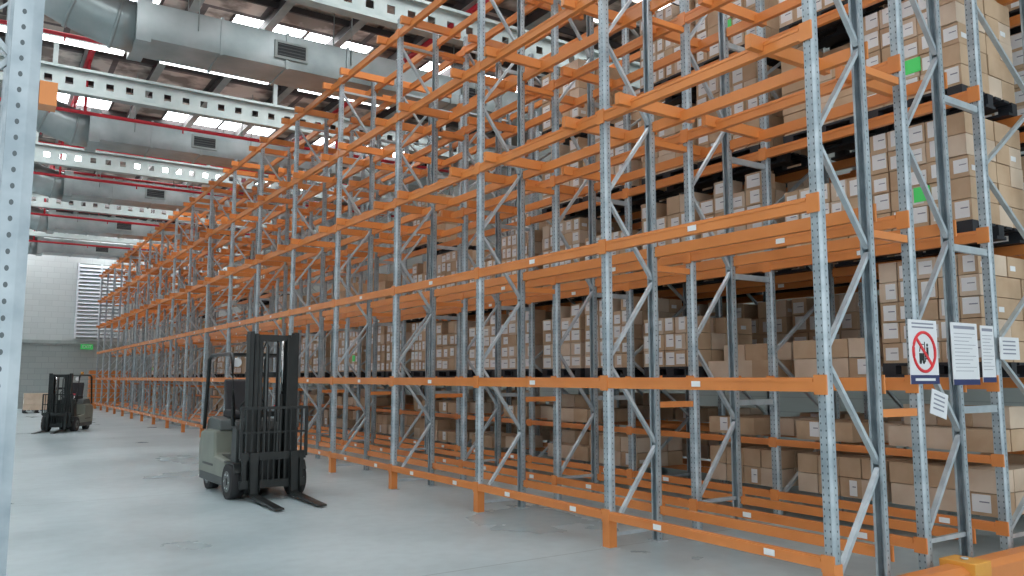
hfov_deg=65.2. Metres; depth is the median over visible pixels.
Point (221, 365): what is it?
pile
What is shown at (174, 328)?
wooden pallet
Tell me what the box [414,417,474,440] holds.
pile
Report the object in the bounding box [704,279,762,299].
wooden pallet
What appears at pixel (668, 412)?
pile
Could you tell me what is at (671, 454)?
pile
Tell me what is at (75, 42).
light
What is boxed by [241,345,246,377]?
wooden pallet
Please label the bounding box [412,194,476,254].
cardboard boxes
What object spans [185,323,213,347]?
wooden pallet
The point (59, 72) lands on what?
ceiling beam
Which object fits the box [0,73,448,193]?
air duct
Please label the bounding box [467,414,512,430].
pile
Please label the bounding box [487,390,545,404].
pile
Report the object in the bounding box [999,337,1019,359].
label
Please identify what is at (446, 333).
stack
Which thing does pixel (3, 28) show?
light
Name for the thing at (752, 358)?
pile
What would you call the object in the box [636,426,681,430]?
pile
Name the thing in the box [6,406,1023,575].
floor
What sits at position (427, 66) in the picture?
window
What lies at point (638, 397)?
pile
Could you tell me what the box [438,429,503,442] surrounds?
pile
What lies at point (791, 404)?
wall
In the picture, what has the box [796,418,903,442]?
pile
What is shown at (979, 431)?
pile
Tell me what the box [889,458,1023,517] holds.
pile
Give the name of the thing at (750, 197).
stacked cardboard boxes
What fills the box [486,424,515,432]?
pile
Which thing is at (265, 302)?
wooden pallet
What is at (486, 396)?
pile
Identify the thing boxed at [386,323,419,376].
stack
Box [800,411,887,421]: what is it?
pile
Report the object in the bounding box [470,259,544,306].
wooden pallet
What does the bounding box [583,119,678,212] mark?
cardboard boxes
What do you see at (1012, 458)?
pile
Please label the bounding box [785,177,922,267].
stacked cardboard boxes
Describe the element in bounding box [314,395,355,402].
pile
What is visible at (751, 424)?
pile
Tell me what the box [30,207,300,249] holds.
air duct
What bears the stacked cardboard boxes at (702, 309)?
on the rack at (1014, 21)
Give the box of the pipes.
[0,0,489,258]
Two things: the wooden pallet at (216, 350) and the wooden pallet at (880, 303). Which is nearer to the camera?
the wooden pallet at (880, 303)
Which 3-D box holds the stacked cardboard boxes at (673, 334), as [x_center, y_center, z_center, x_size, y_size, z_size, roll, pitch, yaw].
[2.551,0.826,10.977,1.092,0.793,1.000,4,-8,-33]
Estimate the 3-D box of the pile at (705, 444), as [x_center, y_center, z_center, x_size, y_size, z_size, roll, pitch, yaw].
[3.337,2.504,12.873,0.898,0.412,1.049,4,-8,-33]
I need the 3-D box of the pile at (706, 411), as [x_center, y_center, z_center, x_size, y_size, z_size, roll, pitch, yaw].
[3.336,2.036,12.924,0.904,0.202,1.036,4,-8,-33]
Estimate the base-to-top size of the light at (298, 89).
0.900 m
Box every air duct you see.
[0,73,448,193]
[28,236,254,266]
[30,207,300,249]
[32,163,357,228]
[44,0,542,134]
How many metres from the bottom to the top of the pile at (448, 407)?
0.202 m
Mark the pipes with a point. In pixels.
(87, 65)
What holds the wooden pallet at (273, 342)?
on the rack at (983, 235)
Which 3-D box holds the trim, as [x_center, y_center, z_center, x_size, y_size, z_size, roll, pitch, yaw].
[-27.445,2.633,40.518,29.000,0.160,0.060,4,-8,-33]
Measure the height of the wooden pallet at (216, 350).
1.093 m
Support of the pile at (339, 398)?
in the rack at (983, 235)
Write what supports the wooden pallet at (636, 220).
on the rack at (1014, 21)
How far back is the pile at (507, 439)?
14.52 m
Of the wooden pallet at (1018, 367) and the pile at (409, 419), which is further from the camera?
the pile at (409, 419)
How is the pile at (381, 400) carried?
in the rack at (983, 235)
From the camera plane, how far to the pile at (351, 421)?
20.38 m
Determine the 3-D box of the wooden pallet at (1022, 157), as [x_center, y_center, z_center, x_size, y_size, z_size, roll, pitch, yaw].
[5.998,-0.862,9.208,1.092,1.093,1.000,4,-8,-33]
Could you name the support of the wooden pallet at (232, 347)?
on the rack at (983, 235)
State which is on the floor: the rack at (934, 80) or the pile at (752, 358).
the rack at (934, 80)
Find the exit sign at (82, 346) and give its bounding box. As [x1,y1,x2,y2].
[80,344,92,349]
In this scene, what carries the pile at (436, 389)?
in the rack at (1014, 21)
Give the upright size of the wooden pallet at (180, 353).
1.183 m
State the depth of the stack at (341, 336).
20.46 m
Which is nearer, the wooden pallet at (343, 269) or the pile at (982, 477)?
the pile at (982, 477)
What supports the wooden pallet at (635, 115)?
on the rack at (1014, 21)
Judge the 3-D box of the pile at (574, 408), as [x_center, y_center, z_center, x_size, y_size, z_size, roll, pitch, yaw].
[1.236,1.924,12.866,0.896,0.412,1.044,4,-8,-33]
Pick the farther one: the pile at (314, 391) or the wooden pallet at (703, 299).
the pile at (314, 391)
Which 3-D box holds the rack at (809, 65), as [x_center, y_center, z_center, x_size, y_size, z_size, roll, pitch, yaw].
[-9.410,0.737,24.059,1.010,7.100,43.350,4,-8,-33]
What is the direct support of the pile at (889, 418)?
in the rack at (1014, 21)
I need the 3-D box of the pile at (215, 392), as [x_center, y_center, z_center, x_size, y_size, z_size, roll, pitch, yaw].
[-11.403,4.053,31.843,0.896,0.412,1.044,4,-8,-33]
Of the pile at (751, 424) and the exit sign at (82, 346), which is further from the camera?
the exit sign at (82, 346)
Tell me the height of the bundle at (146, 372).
1.980 m
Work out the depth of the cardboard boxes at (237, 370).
28.52 m
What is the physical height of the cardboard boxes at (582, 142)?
1.133 m
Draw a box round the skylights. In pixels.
[0,0,679,236]
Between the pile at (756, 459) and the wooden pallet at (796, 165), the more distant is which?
the wooden pallet at (796, 165)
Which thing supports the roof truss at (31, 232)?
attached to the wall
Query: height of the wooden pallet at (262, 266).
1.183 m
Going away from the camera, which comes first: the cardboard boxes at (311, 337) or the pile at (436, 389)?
the pile at (436, 389)
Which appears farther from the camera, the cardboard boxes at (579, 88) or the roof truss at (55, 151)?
the roof truss at (55, 151)
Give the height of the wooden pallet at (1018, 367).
1.158 m
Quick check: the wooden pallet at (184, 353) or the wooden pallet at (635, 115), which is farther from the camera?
the wooden pallet at (184, 353)
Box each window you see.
[44,152,301,189]
[57,93,445,159]
[132,0,516,91]
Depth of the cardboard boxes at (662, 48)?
11.14 m
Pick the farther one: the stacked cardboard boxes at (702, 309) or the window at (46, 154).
the window at (46, 154)
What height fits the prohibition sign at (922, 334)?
0.510 m
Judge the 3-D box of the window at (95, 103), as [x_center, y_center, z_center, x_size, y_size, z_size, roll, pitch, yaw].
[-14.657,-5.632,22.003,29.000,0.140,2.000,4,-8,-33]
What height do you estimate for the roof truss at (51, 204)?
1.240 m
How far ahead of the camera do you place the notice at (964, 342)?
6.73 m
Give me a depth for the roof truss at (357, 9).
15.07 m
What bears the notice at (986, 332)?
attached to the rack at (983, 235)
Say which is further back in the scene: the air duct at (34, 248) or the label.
the air duct at (34, 248)
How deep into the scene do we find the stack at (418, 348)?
16.79 m
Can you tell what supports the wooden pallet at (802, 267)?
on the rack at (1014, 21)
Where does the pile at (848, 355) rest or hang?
in the rack at (983, 235)
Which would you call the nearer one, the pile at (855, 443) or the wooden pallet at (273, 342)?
the pile at (855, 443)
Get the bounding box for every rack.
[0,0,57,575]
[94,0,894,575]
[119,0,975,569]
[145,0,1023,550]
[183,14,1023,503]
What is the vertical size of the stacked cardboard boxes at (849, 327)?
1.093 m
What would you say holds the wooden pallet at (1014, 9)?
on the rack at (1014, 21)
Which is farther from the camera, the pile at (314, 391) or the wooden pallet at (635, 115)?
the pile at (314, 391)
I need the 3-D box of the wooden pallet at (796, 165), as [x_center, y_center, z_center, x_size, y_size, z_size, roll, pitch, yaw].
[4.064,-1.893,12.259,1.098,1.183,1.001,4,-8,-33]
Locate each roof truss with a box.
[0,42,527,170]
[29,219,289,256]
[31,191,346,237]
[34,131,412,205]
[285,0,639,90]
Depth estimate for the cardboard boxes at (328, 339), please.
21.40 m
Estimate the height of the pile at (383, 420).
0.412 m
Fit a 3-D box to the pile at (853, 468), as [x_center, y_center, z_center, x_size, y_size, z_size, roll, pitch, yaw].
[3.879,2.049,8.821,0.903,0.412,1.048,4,-8,-33]
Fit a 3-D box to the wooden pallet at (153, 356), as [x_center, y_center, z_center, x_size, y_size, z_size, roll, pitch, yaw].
[-18.655,4.203,42.834,1.098,1.183,1.001,4,-8,-33]
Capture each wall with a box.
[17,230,259,408]
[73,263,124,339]
[259,47,1023,453]
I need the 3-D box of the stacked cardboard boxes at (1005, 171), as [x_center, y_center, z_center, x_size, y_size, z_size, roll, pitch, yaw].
[4.480,-1.015,8.247,1.098,1.183,1.001,4,-8,-33]
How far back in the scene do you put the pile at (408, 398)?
21.47 m
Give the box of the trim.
[22,340,153,344]
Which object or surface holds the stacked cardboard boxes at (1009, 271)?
on the rack at (983, 235)
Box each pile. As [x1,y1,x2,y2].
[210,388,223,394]
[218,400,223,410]
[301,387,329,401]
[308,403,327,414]
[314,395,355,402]
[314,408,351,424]
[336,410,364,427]
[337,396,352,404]
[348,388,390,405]
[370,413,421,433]
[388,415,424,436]
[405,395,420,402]
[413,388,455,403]
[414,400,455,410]
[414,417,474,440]
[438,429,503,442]
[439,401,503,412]
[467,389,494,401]
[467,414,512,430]
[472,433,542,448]
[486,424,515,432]
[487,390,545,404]
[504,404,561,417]
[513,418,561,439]
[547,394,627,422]
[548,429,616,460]
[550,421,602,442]
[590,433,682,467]
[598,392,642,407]
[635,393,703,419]
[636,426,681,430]
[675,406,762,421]
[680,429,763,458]
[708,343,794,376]
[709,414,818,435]
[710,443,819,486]
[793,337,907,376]
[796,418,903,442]
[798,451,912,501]
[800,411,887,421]
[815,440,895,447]
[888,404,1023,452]
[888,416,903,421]
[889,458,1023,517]
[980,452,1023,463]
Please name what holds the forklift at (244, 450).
on the floor
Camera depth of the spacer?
10.74 m
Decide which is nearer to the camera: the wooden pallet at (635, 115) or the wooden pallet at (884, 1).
the wooden pallet at (884, 1)
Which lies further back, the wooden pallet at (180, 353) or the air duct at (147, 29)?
the wooden pallet at (180, 353)
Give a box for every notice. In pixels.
[930,388,947,419]
[950,322,980,384]
[979,325,996,381]
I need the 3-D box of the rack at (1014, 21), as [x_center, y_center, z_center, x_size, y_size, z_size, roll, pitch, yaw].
[-5.653,1.014,26.530,1.260,7.100,43.350,4,-8,-33]
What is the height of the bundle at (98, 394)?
1.980 m
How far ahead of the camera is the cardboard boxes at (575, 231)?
12.70 m
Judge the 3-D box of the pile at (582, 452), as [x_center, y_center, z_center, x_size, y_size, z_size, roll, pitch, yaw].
[1.236,2.495,12.802,0.896,0.412,1.044,4,-8,-33]
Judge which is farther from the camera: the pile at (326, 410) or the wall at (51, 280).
the wall at (51, 280)
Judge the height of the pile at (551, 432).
0.412 m
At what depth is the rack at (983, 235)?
9.67 m
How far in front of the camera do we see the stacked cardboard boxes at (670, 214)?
10.83 m
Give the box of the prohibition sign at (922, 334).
[907,319,939,383]
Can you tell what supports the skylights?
attached to the ceiling
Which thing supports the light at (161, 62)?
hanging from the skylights
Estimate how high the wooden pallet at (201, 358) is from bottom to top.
1.133 m
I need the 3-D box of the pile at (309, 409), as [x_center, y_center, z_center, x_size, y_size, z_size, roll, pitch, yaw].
[-6.535,4.168,27.711,0.896,0.412,1.044,4,-8,-33]
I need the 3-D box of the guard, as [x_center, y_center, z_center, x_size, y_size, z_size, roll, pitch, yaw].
[4.953,2.295,7.117,5.650,0.225,0.275,4,-8,-33]
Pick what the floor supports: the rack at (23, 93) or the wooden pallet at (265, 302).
the rack at (23, 93)
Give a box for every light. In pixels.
[0,24,6,31]
[42,33,125,55]
[160,61,268,84]
[298,89,389,108]
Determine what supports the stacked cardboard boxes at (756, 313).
on the rack at (1014, 21)
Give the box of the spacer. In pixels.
[110,0,997,416]
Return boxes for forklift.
[31,372,92,433]
[199,331,326,510]
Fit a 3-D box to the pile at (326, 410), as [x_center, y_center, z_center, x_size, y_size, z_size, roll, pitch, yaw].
[-4.787,3.508,21.830,0.898,0.412,1.049,4,-8,-33]
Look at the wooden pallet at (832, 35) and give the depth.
9.35 m
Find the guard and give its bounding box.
[897,545,1023,575]
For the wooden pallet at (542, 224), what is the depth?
16.98 m
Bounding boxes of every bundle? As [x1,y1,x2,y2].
[87,370,137,407]
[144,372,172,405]
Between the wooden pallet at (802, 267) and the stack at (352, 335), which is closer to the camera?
the wooden pallet at (802, 267)
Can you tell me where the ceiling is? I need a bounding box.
[0,0,658,232]
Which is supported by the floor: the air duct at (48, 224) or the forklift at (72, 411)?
the forklift at (72, 411)
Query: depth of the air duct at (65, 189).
27.40 m
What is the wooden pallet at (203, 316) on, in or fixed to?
on the rack at (983, 235)
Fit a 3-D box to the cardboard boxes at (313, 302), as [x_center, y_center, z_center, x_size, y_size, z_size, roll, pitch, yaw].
[-6.705,0.869,25.040,1.098,1.183,1.001,4,-8,-33]
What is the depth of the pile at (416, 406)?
16.74 m
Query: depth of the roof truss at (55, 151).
25.64 m
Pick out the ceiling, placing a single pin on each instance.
(226, 9)
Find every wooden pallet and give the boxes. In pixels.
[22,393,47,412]
[152,356,153,377]
[165,327,178,341]
[171,353,181,375]
[179,353,184,377]
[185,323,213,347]
[186,293,204,318]
[196,351,203,377]
[211,349,225,377]
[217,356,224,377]
[224,346,233,377]
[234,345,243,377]
[236,276,268,305]
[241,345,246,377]
[260,265,290,295]
[263,342,279,371]
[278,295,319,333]
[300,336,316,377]
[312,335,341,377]
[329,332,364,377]
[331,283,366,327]
[340,258,373,283]
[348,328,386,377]
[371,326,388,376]
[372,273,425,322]
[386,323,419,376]
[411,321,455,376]
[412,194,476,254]
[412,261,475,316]
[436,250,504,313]
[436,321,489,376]
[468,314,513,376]
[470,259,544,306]
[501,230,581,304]
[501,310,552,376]
[511,212,564,234]
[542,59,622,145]
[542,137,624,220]
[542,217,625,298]
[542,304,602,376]
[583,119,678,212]
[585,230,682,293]
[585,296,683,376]
[624,198,666,223]
[630,88,664,126]
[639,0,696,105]
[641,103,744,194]
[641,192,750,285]
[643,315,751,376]
[644,285,708,302]
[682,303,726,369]
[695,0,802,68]
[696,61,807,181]
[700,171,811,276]
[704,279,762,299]
[735,163,808,187]
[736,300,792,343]
[751,271,813,292]
[778,0,887,49]
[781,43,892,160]
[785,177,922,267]
[792,260,878,286]
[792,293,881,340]
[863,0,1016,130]
[869,0,903,8]
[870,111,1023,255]
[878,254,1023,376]
[880,303,883,333]
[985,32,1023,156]
[993,156,1023,242]
[1005,1,1020,35]
[1017,366,1020,373]
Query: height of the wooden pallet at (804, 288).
1.183 m
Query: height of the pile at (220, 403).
0.412 m

